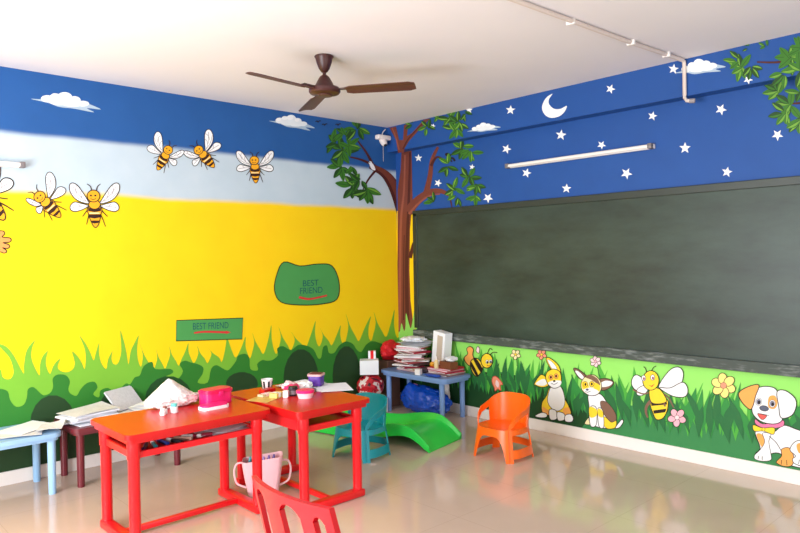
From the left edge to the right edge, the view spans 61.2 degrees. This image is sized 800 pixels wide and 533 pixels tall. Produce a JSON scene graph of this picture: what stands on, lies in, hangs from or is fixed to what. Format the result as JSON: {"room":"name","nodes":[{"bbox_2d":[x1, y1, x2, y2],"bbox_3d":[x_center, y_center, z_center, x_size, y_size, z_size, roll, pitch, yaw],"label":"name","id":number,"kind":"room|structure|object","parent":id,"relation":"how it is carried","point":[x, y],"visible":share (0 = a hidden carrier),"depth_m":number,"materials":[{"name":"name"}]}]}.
{"room":"classroom","nodes":[
{"label":"classroom","id":0,"kind":"room"},
{"bbox_2d":[0,66,398,472],"bbox_3d":[-2.035,0.077,4.797,5.793,2.841,0.106,-2,1,-43],"label":"wall","id":1,"kind":"structure","parent":0,"point":[148,238],"depth_m":5.06,"materials":[{"name":"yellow paint"}]},
{"bbox_2d":[0,161,25,167],"bbox_3d":[-2.857,-0.637,3.930,1.220,0.038,0.062,-2,1,-43],"label":"tube light","id":2,"kind":"object","parent":1,"relation":"attached to","point":[21,164],"visible":1,"depth_m":4.29,"materials":[{"name":"white plastic"}]},
{"bbox_2d":[0,420,281,486],"bbox_3d":[-2.048,1.331,4.708,5.600,0.087,0.012,-2,1,-43],"label":"baseboard","id":3,"kind":"structure","parent":1,"relation":"attached to","point":[92,460],"depth_m":4.50,"materials":[{"name":"tile"}]},
{"bbox_2d":[375,129,390,160],"bbox_3d":[-0.159,-1.160,6.433,0.160,0.311,0.086,-2,1,-43],"label":"security camera","id":4,"kind":"object","parent":1,"relation":"attached to","point":[383,139],"visible":1,"depth_m":6.40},
{"bbox_2d":[0,0,799,127],"bbox_3d":[0.044,-1.339,2.372,5.900,0.100,6.600,-2,1,-43],"label":"ceiling","id":5,"kind":"structure","parent":0,"point":[458,55],"depth_m":3.94,"materials":[{"name":"white paint"}]},
{"bbox_2d":[245,53,415,111],"bbox_3d":[-0.559,-1.175,4.144,0.942,0.250,1.016,-2,1,-43],"label":"ceiling fan","id":6,"kind":"object","parent":5,"relation":"hanging from","point":[324,88],"visible":1,"depth_m":4.14,"materials":[{"name":"metal"}]},
{"bbox_2d":[508,0,695,102],"bbox_3d":[0.094,-1.149,2.905,4.634,0.297,0.095,-2,1,-40],"label":"conduit pipe","id":7,"kind":"object","parent":5,"relation":"attached to","point":[569,21],"visible":1,"depth_m":3.84,"materials":[{"name":"white plastic"}]},
{"bbox_2d":[0,401,799,532],"bbox_3d":[0.092,1.415,2.405,5.900,0.100,6.600,-2,1,-43],"label":"floor","id":8,"kind":"structure","parent":0,"point":[569,484],"depth_m":4.03,"materials":[{"name":"tile"}]},
{"bbox_2d":[0,421,60,494],"bbox_3d":[-2.462,1.203,4.024,0.740,0.375,0.430,-2,1,-43],"label":"table","id":9,"kind":"object","parent":8,"relation":"on","point":[50,436],"visible":0.82,"depth_m":4.10,"materials":[{"name":"blue plastic"}]},
{"bbox_2d":[36,419,64,430],"bbox_3d":[-2.146,0.970,4.163,0.140,0.031,0.170,-1,1,-18],"label":"sheet","id":10,"kind":"object","parent":9,"relation":"on","point":[59,424],"visible":1,"depth_m":4.16,"materials":[{"name":"paper"}]},
{"bbox_3d":[-2.475,1.012,3.953,0.210,0.009,0.290,-1,1,35],"label":"magazine","id":11,"kind":"object","parent":9,"relation":"on","visible":0},
{"bbox_2d":[0,430,42,438],"bbox_3d":[-2.315,1.001,4.074,0.290,0.009,0.210,-1,1,-25],"label":"magazine","id":12,"kind":"object","parent":11,"relation":"on","point":[35,432],"visible":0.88,"depth_m":4.03,"materials":[{"name":"paper"}]},
{"bbox_2d":[0,420,48,434],"bbox_3d":[-2.304,0.994,4.179,0.210,0.009,0.290,-1,1,17],"label":"magazine","id":13,"kind":"object","parent":12,"relation":"on","point":[30,426],"visible":0.83,"depth_m":4.16,"materials":[{"name":"white paper"}]},
{"bbox_2d":[54,418,180,487],"bbox_3d":[-1.881,1.186,4.570,0.740,0.375,0.430,-2,1,-43],"label":"table","id":14,"kind":"object","parent":8,"relation":"on","point":[79,432],"visible":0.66,"depth_m":4.24,"materials":[{"name":"red plastic"}]},
{"bbox_2d":[71,422,90,426],"bbox_3d":[-1.988,0.998,4.409,0.210,0.009,0.290,0,1,38],"label":"booklet","id":15,"kind":"object","parent":14,"relation":"on","point":[83,424],"visible":0.29,"depth_m":4.27,"materials":[{"name":"white paper"}]},
{"bbox_3d":[-2.055,0.990,4.418,0.290,0.008,0.210,-1,1,-30],"label":"booklet","id":16,"kind":"object","parent":15,"relation":"on","visible":0},
{"bbox_2d":[61,419,90,424],"bbox_3d":[-2.024,0.980,4.402,0.290,0.011,0.210,-2,1,-43],"label":"booklet","id":17,"kind":"object","parent":16,"relation":"on","point":[66,421],"visible":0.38,"depth_m":4.27,"materials":[{"name":"paper"}]},
{"bbox_2d":[70,411,118,421],"bbox_3d":[-1.993,0.969,4.401,0.290,0.009,0.210,-1,1,-31],"label":"booklet","id":18,"kind":"object","parent":17,"relation":"on","point":[116,412],"visible":0.25,"depth_m":4.37,"materials":[{"name":"white paper"}]},
{"bbox_2d":[57,411,115,421],"bbox_3d":[-2.031,0.961,4.392,0.210,0.008,0.290,-1,1,29],"label":"booklet","id":19,"kind":"object","parent":18,"relation":"on","point":[114,411],"visible":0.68,"depth_m":4.32,"materials":[{"name":"white paper"}]},
{"bbox_2d":[55,411,113,420],"bbox_3d":[-2.031,0.952,4.379,0.210,0.010,0.290,-1,1,26],"label":"booklet","id":20,"kind":"object","parent":19,"relation":"on","point":[59,416],"visible":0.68,"depth_m":4.27,"materials":[{"name":"white paper"}]},
{"bbox_2d":[69,408,119,417],"bbox_3d":[-2.014,0.942,4.405,0.210,0.008,0.290,0,1,40],"label":"booklet","id":21,"kind":"object","parent":20,"relation":"on","point":[115,409],"visible":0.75,"depth_m":4.35,"materials":[{"name":"white paper"}]},
{"bbox_2d":[56,401,120,416],"bbox_3d":[-2.021,0.926,4.402,0.220,0.021,0.320,-1,1,33],"label":"newspaper","id":22,"kind":"object","parent":21,"relation":"on","point":[99,406],"visible":1,"depth_m":4.40,"materials":[{"name":"paper"}]},
{"bbox_2d":[104,386,142,411],"bbox_3d":[-1.917,0.918,4.704,0.124,0.136,0.250,-1,1,19],"label":"booklet","id":23,"kind":"object","parent":14,"relation":"on","point":[125,397],"visible":0.8,"depth_m":4.69,"materials":[{"name":"paper"}]},
{"bbox_3d":[-1.792,0.991,4.628,0.170,0.010,0.250,0,1,43],"label":"booklet","id":24,"kind":"object","parent":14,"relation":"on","visible":0},
{"bbox_3d":[-1.742,0.976,4.661,0.270,0.013,0.200,-1,1,-23],"label":"paper sheet","id":25,"kind":"object","parent":24,"relation":"on","visible":0},
{"bbox_2d":[128,407,144,410],"bbox_3d":[-1.734,0.964,4.696,0.270,0.013,0.200,-2,1,-41],"label":"paper sheet","id":26,"kind":"object","parent":25,"relation":"on","point":[131,408],"visible":0.26,"depth_m":4.60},
{"bbox_2d":[130,405,150,408],"bbox_3d":[-1.698,0.951,4.701,0.200,0.014,0.270,-1,1,31],"label":"paper sheet","id":27,"kind":"object","parent":26,"relation":"on","point":[135,406],"visible":0.21,"depth_m":4.62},
{"bbox_2d":[91,398,269,532],"bbox_3d":[-1.169,1.083,3.657,0.800,0.575,0.520,-2,1,-43],"label":"desk","id":28,"kind":"object","parent":8,"relation":"on","point":[127,433],"visible":0.98,"depth_m":3.54,"materials":[{"name":"plastic"}]},
{"bbox_2d":[114,432,207,448],"bbox_3d":[-1.172,0.916,3.655,0.680,0.008,0.355,-2,1,-43],"label":"shelf","id":29,"kind":"object","parent":28,"relation":"attached to","point":[118,444],"depth_m":3.47,"materials":[{"name":"red plastic"}]},
{"bbox_2d":[156,439,169,444],"bbox_3d":[-1.222,0.903,3.486,0.102,0.022,0.021,0,1,43],"label":"marker pen","id":30,"kind":"object","parent":28,"relation":"on","point":[161,441],"visible":0.88,"depth_m":3.47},
{"bbox_2d":[143,379,198,408],"bbox_3d":[-1.287,0.715,3.856,0.356,0.159,0.191,-2,1,-43],"label":"plastic bag","id":31,"kind":"object","parent":28,"relation":"on","point":[170,391],"visible":0.88,"depth_m":3.79,"materials":[{"name":"plastic"}]},
{"bbox_2d":[170,403,177,412],"bbox_3d":[-1.230,0.770,3.684,0.042,0.051,0.042,-2,1,-43],"label":"paint bottle","id":32,"kind":"object","parent":28,"relation":"on","point":[174,408],"visible":1,"depth_m":3.67,"materials":[{"name":"white plastic"}]},
{"bbox_2d":[166,438,182,442],"bbox_3d":[-1.167,0.902,3.504,0.102,0.022,0.021,-1,1,26],"label":"marker pen","id":33,"kind":"object","parent":28,"relation":"on","point":[167,439],"visible":0.92,"depth_m":3.50,"materials":[{"name":"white plastic"}]},
{"bbox_2d":[173,436,192,439],"bbox_3d":[-1.137,0.901,3.548,0.102,0.022,0.021,-1,1,9],"label":"marker pen","id":34,"kind":"object","parent":28,"relation":"on","point":[174,437],"visible":0.77,"depth_m":3.54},
{"bbox_2d":[181,434,200,437],"bbox_3d":[-1.107,0.900,3.592,0.102,0.022,0.021,-1,1,-8],"label":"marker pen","id":35,"kind":"object","parent":28,"relation":"on","point":[184,435],"visible":0.7,"depth_m":3.59,"materials":[{"name":"white plastic"}]},
{"bbox_2d":[193,432,212,437],"bbox_3d":[-1.053,0.899,3.609,0.102,0.022,0.021,-1,1,-25],"label":"marker pen","id":36,"kind":"object","parent":28,"relation":"on","point":[208,433],"visible":0.95,"depth_m":3.61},
{"bbox_2d":[198,401,228,410],"bbox_3d":[-1.042,0.779,3.783,0.165,0.024,0.090,-2,1,-45],"label":"lid","id":37,"kind":"object","parent":28,"relation":"on","point":[219,404],"visible":1,"depth_m":3.75,"materials":[{"name":"white plastic"}]},
{"bbox_2d":[198,385,231,404],"bbox_3d":[-1.071,0.748,3.931,0.120,0.083,0.185,0,1,41],"label":"lunch box","id":38,"kind":"object","parent":28,"relation":"on","point":[222,392],"visible":0.97,"depth_m":3.89,"materials":[{"name":"pink plastic"}]},
{"bbox_2d":[213,426,248,434],"bbox_3d":[-0.957,0.896,3.725,0.170,0.021,0.240,0,1,39],"label":"paper sheet","id":39,"kind":"object","parent":28,"relation":"on","point":[242,427],"visible":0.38,"depth_m":3.77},
{"bbox_2d":[194,427,241,433],"bbox_3d":[-1.007,0.890,3.720,0.240,0.021,0.170,-1,1,-29],"label":"paper sheet","id":40,"kind":"object","parent":39,"relation":"on","point":[203,431],"visible":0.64,"depth_m":3.68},
{"bbox_2d":[205,422,249,432],"bbox_3d":[-0.963,0.882,3.775,0.170,0.021,0.240,-1,1,27],"label":"paper sheet","id":41,"kind":"object","parent":40,"relation":"on","point":[224,429],"visible":0.5,"depth_m":3.72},
{"bbox_2d":[233,451,291,496],"bbox_3d":[-0.822,1.243,4.053,0.343,0.236,0.130,-1,1,-11],"label":"tote bag","id":42,"kind":"object","parent":8,"relation":"on","point":[271,468],"visible":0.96,"depth_m":4.01,"materials":[{"name":"fabric"}]},
{"bbox_2d":[251,475,340,532],"bbox_3d":[-0.130,0.976,1.894,0.482,0.802,0.413,-2,1,-43],"label":"plastic chair","id":43,"kind":"object","parent":8,"relation":"on","point":[309,513],"visible":1,"depth_m":1.72,"materials":[{"name":"plastic"}]},
{"bbox_2d":[231,383,369,506],"bbox_3d":[-0.622,1.068,4.097,0.520,0.575,0.800,-2,1,-43],"label":"desk","id":44,"kind":"object","parent":8,"relation":"on","point":[324,410],"visible":0.76,"depth_m":3.92,"materials":[{"name":"red plastic"}]},
{"bbox_2d":[246,396,282,402],"bbox_3d":[-0.792,0.782,4.029,0.150,0.003,0.210,-1,1,23],"label":"magazine","id":45,"kind":"object","parent":44,"relation":"on","point":[266,399],"visible":0.74,"depth_m":3.98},
{"bbox_2d":[257,392,271,396],"bbox_3d":[-0.811,0.775,4.093,0.046,0.017,0.100,-1,1,32],"label":"pack","id":46,"kind":"object","parent":45,"relation":"on","point":[265,394],"visible":0.77,"depth_m":4.06},
{"bbox_2d":[269,391,282,397],"bbox_3d":[-0.742,0.769,4.055,0.051,0.029,0.080,-1,1,17],"label":"box","id":47,"kind":"object","parent":45,"relation":"on","point":[276,394],"visible":1,"depth_m":4.02,"materials":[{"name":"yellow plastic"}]},
{"bbox_2d":[261,378,272,388],"bbox_3d":[-0.846,0.748,4.307,0.075,0.066,0.076,-2,1,-43],"label":"striped cup","id":48,"kind":"object","parent":44,"relation":"on","point":[265,382],"visible":0.77,"depth_m":4.28,"materials":[{"name":"white plastic"}]},
{"bbox_2d":[259,387,274,393],"bbox_3d":[-0.822,0.769,4.192,0.050,0.026,0.090,0,1,37],"label":"box","id":49,"kind":"object","parent":44,"relation":"on","point":[269,389],"visible":0.77,"depth_m":4.17,"materials":[{"name":"cardboard"}]},
{"bbox_2d":[283,390,288,397],"bbox_3d":[-0.682,0.762,4.049,0.030,0.040,0.035,-1,1,7],"label":"box","id":50,"kind":"object","parent":44,"relation":"on","point":[285,392],"visible":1,"depth_m":4.03,"materials":[{"name":"plastic"}]},
{"bbox_2d":[283,383,299,389],"bbox_3d":[-0.670,0.752,4.191,0.127,0.054,0.075,-2,1,-43],"label":"paper scrap","id":51,"kind":"object","parent":44,"relation":"on","point":[295,384],"visible":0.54,"depth_m":4.17,"materials":[{"name":"pink paper"}]},
{"bbox_2d":[288,386,297,395],"bbox_3d":[-0.648,0.753,4.101,0.065,0.055,0.065,-2,1,-43],"label":"jar","id":52,"kind":"object","parent":44,"relation":"on","point":[292,389],"visible":0.82,"depth_m":4.07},
{"bbox_2d":[276,379,324,386],"bbox_3d":[-0.650,0.769,4.434,0.200,0.002,0.270,0,1,37],"label":"paper sheet","id":53,"kind":"object","parent":44,"relation":"on","point":[305,380],"visible":0.23,"depth_m":4.52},
{"bbox_2d":[281,380,294,388],"bbox_3d":[-0.702,0.750,4.284,0.101,0.058,0.079,-1,1,-18],"label":"paper scrap","id":54,"kind":"object","parent":53,"relation":"on","point":[287,382],"visible":0.44,"depth_m":4.26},
{"bbox_2d":[307,372,324,385],"bbox_3d":[-0.543,0.729,4.383,0.098,0.076,0.098,-1,1,12],"label":"pot","id":55,"kind":"object","parent":53,"relation":"on","point":[317,378],"visible":0.95,"depth_m":4.34,"materials":[{"name":"purple plastic"}]},
{"bbox_2d":[296,388,314,398],"bbox_3d":[-0.563,0.755,4.024,0.110,0.049,0.110,-2,1,-43],"label":"tub","id":56,"kind":"object","parent":44,"relation":"on","point":[303,393],"visible":1,"depth_m":3.99,"materials":[{"name":"pink plastic"}]},
{"bbox_2d":[309,413,345,424],"bbox_3d":[-0.625,0.901,4.095,0.355,0.008,0.680,-2,1,-43],"label":"shelf","id":57,"kind":"object","parent":44,"relation":"attached to","point":[336,418],"depth_m":3.93,"materials":[{"name":"red plastic"}]},
{"bbox_3d":[-0.498,0.774,4.343,0.200,0.002,0.270,-1,1,17],"label":"paper sheet","id":58,"kind":"object","parent":44,"relation":"on","visible":0},
{"bbox_2d":[298,381,312,388],"bbox_3d":[-0.599,0.749,4.267,0.110,0.056,0.080,-2,1,-43],"label":"paper scrap","id":59,"kind":"object","parent":58,"relation":"on","point":[303,384],"visible":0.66,"depth_m":4.25,"materials":[{"name":"white paper"}]},
{"bbox_2d":[317,382,352,391],"bbox_3d":[-0.421,0.770,4.319,0.200,0.002,0.270,-1,1,-15],"label":"paper sheet","id":60,"kind":"object","parent":58,"relation":"on","point":[330,387],"visible":0.95,"depth_m":4.30,"materials":[{"name":"paper"}]},
{"bbox_2d":[332,392,390,463],"bbox_3d":[-0.275,1.135,4.824,0.384,0.415,0.329,-1,1,35],"label":"armchair","id":61,"kind":"object","parent":8,"relation":"on","point":[373,422],"visible":0.7,"depth_m":4.79,"materials":[{"name":"teal plastic"}]},
{"bbox_2d":[315,411,461,452],"bbox_3d":[-0.190,1.248,5.395,1.300,0.172,0.460,-1,1,36],"label":"slide","id":62,"kind":"object","parent":8,"relation":"on","point":[432,431],"visible":0.44,"depth_m":5.16,"materials":[{"name":"plastic"}]},
{"bbox_2d":[379,359,399,406],"bbox_3d":[-0.098,1.102,6.422,0.150,0.436,0.125,-2,1,-43],"label":"carton","id":63,"kind":"object","parent":8,"relation":"on","point":[383,364],"visible":0.42,"depth_m":6.38,"materials":[{"name":"cardboard"}]},
{"bbox_2d":[380,339,400,359],"bbox_3d":[-0.075,0.787,6.396,0.230,0.186,0.194,-1,1,-9],"label":"cloth bag","id":64,"kind":"object","parent":63,"relation":"on","point":[387,351],"visible":0.75,"depth_m":6.33,"materials":[{"name":"fabric"}]},
{"bbox_2d":[381,366,469,416],"bbox_3d":[0.222,1.131,6.066,0.360,0.375,0.820,-2,1,-44],"label":"table","id":65,"kind":"object","parent":8,"relation":"on","point":[392,371],"visible":0.59,"depth_m":5.90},
{"bbox_2d":[415,368,421,374],"bbox_3d":[0.162,0.921,5.924,0.050,0.050,0.050,-1,1,27],"label":"tub","id":66,"kind":"object","parent":65,"relation":"on","point":[418,371],"visible":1,"depth_m":5.90,"materials":[{"name":"plastic"}]},
{"bbox_2d":[424,373,440,376],"bbox_3d":[0.278,0.931,5.800,0.069,0.028,0.189,-2,1,-43],"label":"pouch","id":67,"kind":"object","parent":65,"relation":"on","point":[426,374],"visible":1,"depth_m":5.77,"materials":[{"name":"blue plastic"}]},
{"bbox_2d":[427,372,463,376],"bbox_3d":[0.397,0.936,5.921,0.210,0.012,0.250,-2,1,-40],"label":"booklet","id":68,"kind":"object","parent":65,"relation":"on","point":[442,375],"visible":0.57,"depth_m":5.83,"materials":[{"name":"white paper"}]},
{"bbox_2d":[429,371,464,375],"bbox_3d":[0.411,0.923,5.939,0.210,0.012,0.250,-2,1,-45],"label":"booklet","id":69,"kind":"object","parent":68,"relation":"on","point":[429,371],"visible":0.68,"depth_m":5.87,"materials":[{"name":"white paper"}]},
{"bbox_2d":[428,370,463,373],"bbox_3d":[0.400,0.911,5.923,0.210,0.012,0.250,-1,1,-34],"label":"booklet","id":70,"kind":"object","parent":69,"relation":"on","point":[428,370],"visible":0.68,"depth_m":5.83,"materials":[{"name":"white paper"}]},
{"bbox_2d":[428,368,463,372],"bbox_3d":[0.402,0.899,5.943,0.210,0.012,0.250,-2,1,-40],"label":"booklet","id":71,"kind":"object","parent":70,"relation":"on","point":[461,368],"visible":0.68,"depth_m":5.86,"materials":[{"name":"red paper"}]},
{"bbox_2d":[427,366,463,370],"bbox_3d":[0.400,0.886,5.938,0.250,0.012,0.210,0,1,39],"label":"booklet","id":72,"kind":"object","parent":71,"relation":"on","point":[430,367],"visible":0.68,"depth_m":5.89,"materials":[{"name":"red paper"}]},
{"bbox_2d":[434,356,438,368],"bbox_3d":[0.315,0.829,5.869,0.042,0.106,0.041,-2,1,-43],"label":"glue bottle","id":73,"kind":"object","parent":72,"relation":"on","point":[436,362],"visible":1,"depth_m":5.85,"materials":[{"name":"white plastic"}]},
{"bbox_2d":[432,330,451,361],"bbox_3d":[0.373,0.724,6.034,0.093,0.306,0.193,-2,1,-37],"label":"carton","id":74,"kind":"object","parent":72,"relation":"on","point":[442,340],"visible":0.72,"depth_m":5.98,"materials":[{"name":"cardboard"}]},
{"bbox_2d":[439,360,457,369],"bbox_3d":[0.419,0.850,5.842,0.090,0.062,0.140,-2,1,-37],"label":"box","id":75,"kind":"object","parent":72,"relation":"on","point":[444,364],"visible":0.89,"depth_m":5.80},
{"bbox_2d":[445,356,457,361],"bbox_3d":[0.443,0.795,5.831,0.113,0.046,0.129,-2,1,-43],"label":"pack","id":76,"kind":"object","parent":75,"relation":"on","point":[450,358],"visible":1,"depth_m":5.79,"materials":[{"name":"plastic"}]},
{"bbox_3d":[0.125,0.938,6.194,0.190,0.011,0.250,-2,1,-41],"label":"booklet","id":77,"kind":"object","parent":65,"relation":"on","visible":0},
{"bbox_3d":[0.122,0.927,6.205,0.190,0.011,0.250,-2,1,-44],"label":"booklet","id":78,"kind":"object","parent":77,"relation":"on","visible":0},
{"bbox_3d":[0.130,0.915,6.147,0.190,0.013,0.250,-1,1,-31],"label":"booklet","id":79,"kind":"object","parent":78,"relation":"on","visible":0},
{"bbox_2d":[399,365,424,368],"bbox_3d":[0.091,0.902,6.175,0.190,0.013,0.250,-1,1,-19],"label":"booklet","id":80,"kind":"object","parent":79,"relation":"on","point":[404,367],"visible":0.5,"depth_m":6.07,"materials":[{"name":"white paper"}]},
{"bbox_2d":[392,362,420,366],"bbox_3d":[0.081,0.890,6.183,0.250,0.011,0.190,-1,1,26],"label":"booklet","id":81,"kind":"object","parent":80,"relation":"on","point":[397,363],"visible":0.45,"depth_m":6.12,"materials":[{"name":"white paper"}]},
{"bbox_2d":[407,362,429,365],"bbox_3d":[0.145,0.876,6.164,0.190,0.014,0.250,-1,1,-27],"label":"booklet","id":82,"kind":"object","parent":81,"relation":"on","point":[424,363],"visible":0.41,"depth_m":6.06,"materials":[{"name":"white paper"}]},
{"bbox_2d":[394,359,423,363],"bbox_3d":[0.086,0.863,6.183,0.190,0.012,0.250,-1,1,-31],"label":"booklet","id":83,"kind":"object","parent":82,"relation":"on","point":[396,360],"visible":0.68,"depth_m":6.10,"materials":[{"name":"white paper"}]},
{"bbox_2d":[401,359,430,361],"bbox_3d":[0.150,0.850,6.176,0.250,0.011,0.190,-1,1,9],"label":"booklet","id":84,"kind":"object","parent":83,"relation":"on","point":[430,359],"visible":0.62,"depth_m":6.09,"materials":[{"name":"white paper"}]},
{"bbox_2d":[398,357,430,361],"bbox_3d":[0.129,0.838,6.174,0.190,0.012,0.250,-2,1,-41],"label":"booklet","id":85,"kind":"object","parent":84,"relation":"on","point":[425,358],"visible":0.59,"depth_m":6.08,"materials":[{"name":"white paper"}]},
{"bbox_2d":[400,357,423,359],"bbox_3d":[0.085,0.827,6.176,0.190,0.011,0.250,-1,1,-19],"label":"booklet","id":86,"kind":"object","parent":85,"relation":"on","point":[422,357],"visible":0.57,"depth_m":6.06,"materials":[{"name":"white paper"}]},
{"bbox_2d":[394,354,421,357],"bbox_3d":[0.088,0.814,6.187,0.250,0.014,0.190,-1,1,12],"label":"booklet","id":87,"kind":"object","parent":86,"relation":"on","point":[396,355],"visible":0.45,"depth_m":6.10,"materials":[{"name":"white paper"}]},
{"bbox_2d":[398,353,430,356],"bbox_3d":[0.128,0.799,6.193,0.250,0.014,0.190,-1,1,26],"label":"booklet","id":88,"kind":"object","parent":87,"relation":"on","point":[422,355],"visible":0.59,"depth_m":6.12,"materials":[{"name":"white paper"}]},
{"bbox_2d":[398,351,425,354],"bbox_3d":[0.105,0.787,6.192,0.190,0.011,0.250,-1,1,-16],"label":"booklet","id":89,"kind":"object","parent":88,"relation":"on","point":[403,353],"visible":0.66,"depth_m":6.09,"materials":[{"name":"white paper"}]},
{"bbox_2d":[401,350,431,353],"bbox_3d":[0.140,0.773,6.190,0.190,0.015,0.250,-1,1,-31],"label":"booklet","id":90,"kind":"object","parent":89,"relation":"on","point":[427,351],"visible":0.57,"depth_m":6.10,"materials":[{"name":"white paper"}]},
{"bbox_2d":[394,348,426,352],"bbox_3d":[0.094,0.760,6.195,0.190,0.012,0.250,-1,1,-33],"label":"booklet","id":91,"kind":"object","parent":90,"relation":"on","point":[394,348],"visible":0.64,"depth_m":6.10,"materials":[{"name":"white paper"}]},
{"bbox_2d":[396,349,423,350],"bbox_3d":[0.092,0.749,6.171,0.250,0.010,0.190,-1,1,3],"label":"booklet","id":92,"kind":"object","parent":91,"relation":"on","point":[396,349],"visible":0.45,"depth_m":6.08,"materials":[{"name":"white paper"}]},
{"bbox_2d":[396,346,428,349],"bbox_3d":[0.116,0.737,6.179,0.250,0.012,0.190,-1,1,25],"label":"booklet","id":93,"kind":"object","parent":92,"relation":"on","point":[428,346],"visible":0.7,"depth_m":6.11,"materials":[{"name":"white paper"}]},
{"bbox_2d":[396,344,429,347],"bbox_3d":[0.121,0.724,6.184,0.250,0.011,0.190,-1,1,36],"label":"booklet","id":94,"kind":"object","parent":93,"relation":"on","point":[401,345],"visible":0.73,"depth_m":6.12,"materials":[{"name":"white paper"}]},
{"bbox_2d":[398,342,427,346],"bbox_3d":[0.122,0.704,6.188,0.190,0.021,0.270,-1,1,-33],"label":"paper sheet","id":95,"kind":"object","parent":94,"relation":"on","point":[411,345],"visible":0.59,"depth_m":6.10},
{"bbox_2d":[400,342,426,345],"bbox_3d":[0.137,0.695,6.186,0.270,0.021,0.190,-1,1,32],"label":"paper sheet","id":96,"kind":"object","parent":95,"relation":"on","point":[422,344],"visible":0.56,"depth_m":6.13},
{"bbox_2d":[407,342,431,343],"bbox_3d":[0.153,0.685,6.184,0.270,0.022,0.190,-1,1,7],"label":"paper sheet","id":97,"kind":"object","parent":96,"relation":"on","point":[407,342],"visible":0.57,"depth_m":6.12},
{"bbox_3d":[0.168,0.676,6.181,0.270,0.022,0.190,-1,1,-18],"label":"paper sheet","id":98,"kind":"object","parent":97,"relation":"on","visible":0},
{"bbox_2d":[400,335,427,341],"bbox_3d":[0.121,0.658,6.177,0.228,0.049,0.275,-2,1,-43],"label":"heap","id":99,"kind":"object","parent":98,"relation":"on","point":[412,338],"visible":0.97,"depth_m":6.11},
{"bbox_2d":[400,382,452,413],"bbox_3d":[0.222,1.183,6.064,0.253,0.272,0.631,-2,1,-43],"label":"plastic bag","id":100,"kind":"object","parent":8,"relation":"on","point":[418,398],"visible":0.81,"depth_m":5.96,"materials":[{"name":"plastic"}]},
{"bbox_2d":[445,384,449,398],"bbox_3d":[0.411,1.164,6.100,0.057,0.300,0.099,-2,1,-43],"label":"plastic bag","id":101,"kind":"object","parent":8,"relation":"on","point":[447,392],"visible":0.23,"depth_m":6.07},
{"bbox_2d":[473,392,533,463],"bbox_3d":[0.729,1.118,4.757,0.329,0.415,0.384,-2,1,-45],"label":"armchair","id":102,"kind":"object","parent":8,"relation":"on","point":[508,411],"visible":1,"depth_m":4.79,"materials":[{"name":"orange plastic"}]},
{"bbox_3d":[-0.280,1.261,6.153,0.260,0.130,0.220,-2,1,-39],"label":"carton","id":103,"kind":"object","parent":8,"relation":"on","visible":0},
{"bbox_2d":[357,375,383,393],"bbox_3d":[-0.271,1.088,6.187,0.297,0.213,0.215,-2,1,-43],"label":"patterned bag","id":104,"kind":"object","parent":103,"relation":"on","point":[366,383],"visible":0.83,"depth_m":6.10,"materials":[{"name":"fabric"}]},
{"bbox_2d":[360,358,378,374],"bbox_3d":[-0.281,0.916,6.188,0.170,0.130,0.130,-1,1,-3],"label":"box","id":105,"kind":"object","parent":104,"relation":"on","point":[367,366],"visible":1,"depth_m":6.12,"materials":[{"name":"cardboard"}]},
{"bbox_2d":[368,350,375,358],"bbox_3d":[-0.259,0.814,6.256,0.070,0.071,0.051,-1,1,-3],"label":"box","id":106,"kind":"object","parent":105,"relation":"on","point":[371,353],"visible":1,"depth_m":6.23,"materials":[{"name":"cardboard"}]},
{"bbox_2d":[396,80,799,469],"bbox_3d":[2.119,-0.022,4.361,0.109,2.655,6.400,-2,1,-43],"label":"wall","id":107,"kind":"structure","parent":0,"point":[753,133],"depth_m":4.82,"materials":[{"name":"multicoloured paint"}]},
{"bbox_2d":[510,350,520,359],"bbox_3d":[0.949,0.750,5.566,0.001,0.134,0.108,-2,1,-43],"label":"flower","id":108,"kind":"object","parent":107,"relation":"on","point":[514,354],"depth_m":5.56,"materials":[{"name":"paint"}]},
{"bbox_2d":[536,350,546,366],"bbox_3d":[1.124,0.734,5.377,0.001,0.147,0.101,-2,1,-43],"label":"flower","id":109,"kind":"object","parent":107,"relation":"on","point":[541,356],"depth_m":5.38,"materials":[{"name":"paint"}]},
{"bbox_2d":[505,143,654,168],"bbox_3d":[1.306,-0.824,5.097,0.062,0.038,1.260,-2,1,-43],"label":"tube light","id":110,"kind":"object","parent":107,"relation":"attached to","point":[648,146],"visible":1,"depth_m":5.01,"materials":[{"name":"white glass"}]},
{"bbox_2d":[387,33,799,153],"bbox_3d":[2.058,-1.227,4.241,0.110,0.386,6.300,-2,1,-43],"label":"beam","id":111,"kind":"structure","parent":107,"relation":"attached to","point":[774,61],"depth_m":4.74,"materials":[{"name":"blue paint"}]},
{"bbox_2d":[590,356,600,374],"bbox_3d":[1.452,0.736,5.024,0.001,0.149,0.093,-2,1,-43],"label":"flower","id":112,"kind":"object","parent":107,"relation":"on","point":[595,361],"depth_m":5.03,"materials":[{"name":"paint"}]},
{"bbox_2d":[400,392,799,484],"bbox_3d":[2.142,1.263,4.300,0.012,0.087,6.288,-2,1,-43],"label":"baseboard","id":113,"kind":"structure","parent":107,"relation":"attached to","point":[782,474],"depth_m":4.65,"materials":[{"name":"tile"}]},
{"bbox_2d":[412,176,799,377],"bbox_3d":[1.847,0.063,4.551,0.048,1.191,5.050,-2,1,-43],"label":"chalkboard","id":114,"kind":"object","parent":107,"relation":"attached to","point":[705,275],"visible":0.9,"depth_m":4.80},
{"bbox_2d":[662,409,685,426],"bbox_3d":[1.859,1.025,4.594,0.001,0.128,0.170,-2,1,-43],"label":"flower","id":115,"kind":"object","parent":107,"relation":"on","point":[670,417],"depth_m":4.59,"materials":[{"name":"paint"}]},
{"bbox_2d":[711,373,735,397],"bbox_3d":[2.077,0.770,4.351,0.001,0.176,0.157,-2,1,-43],"label":"flower","id":116,"kind":"object","parent":107,"relation":"on","point":[723,385],"depth_m":4.35,"materials":[{"name":"paint"}]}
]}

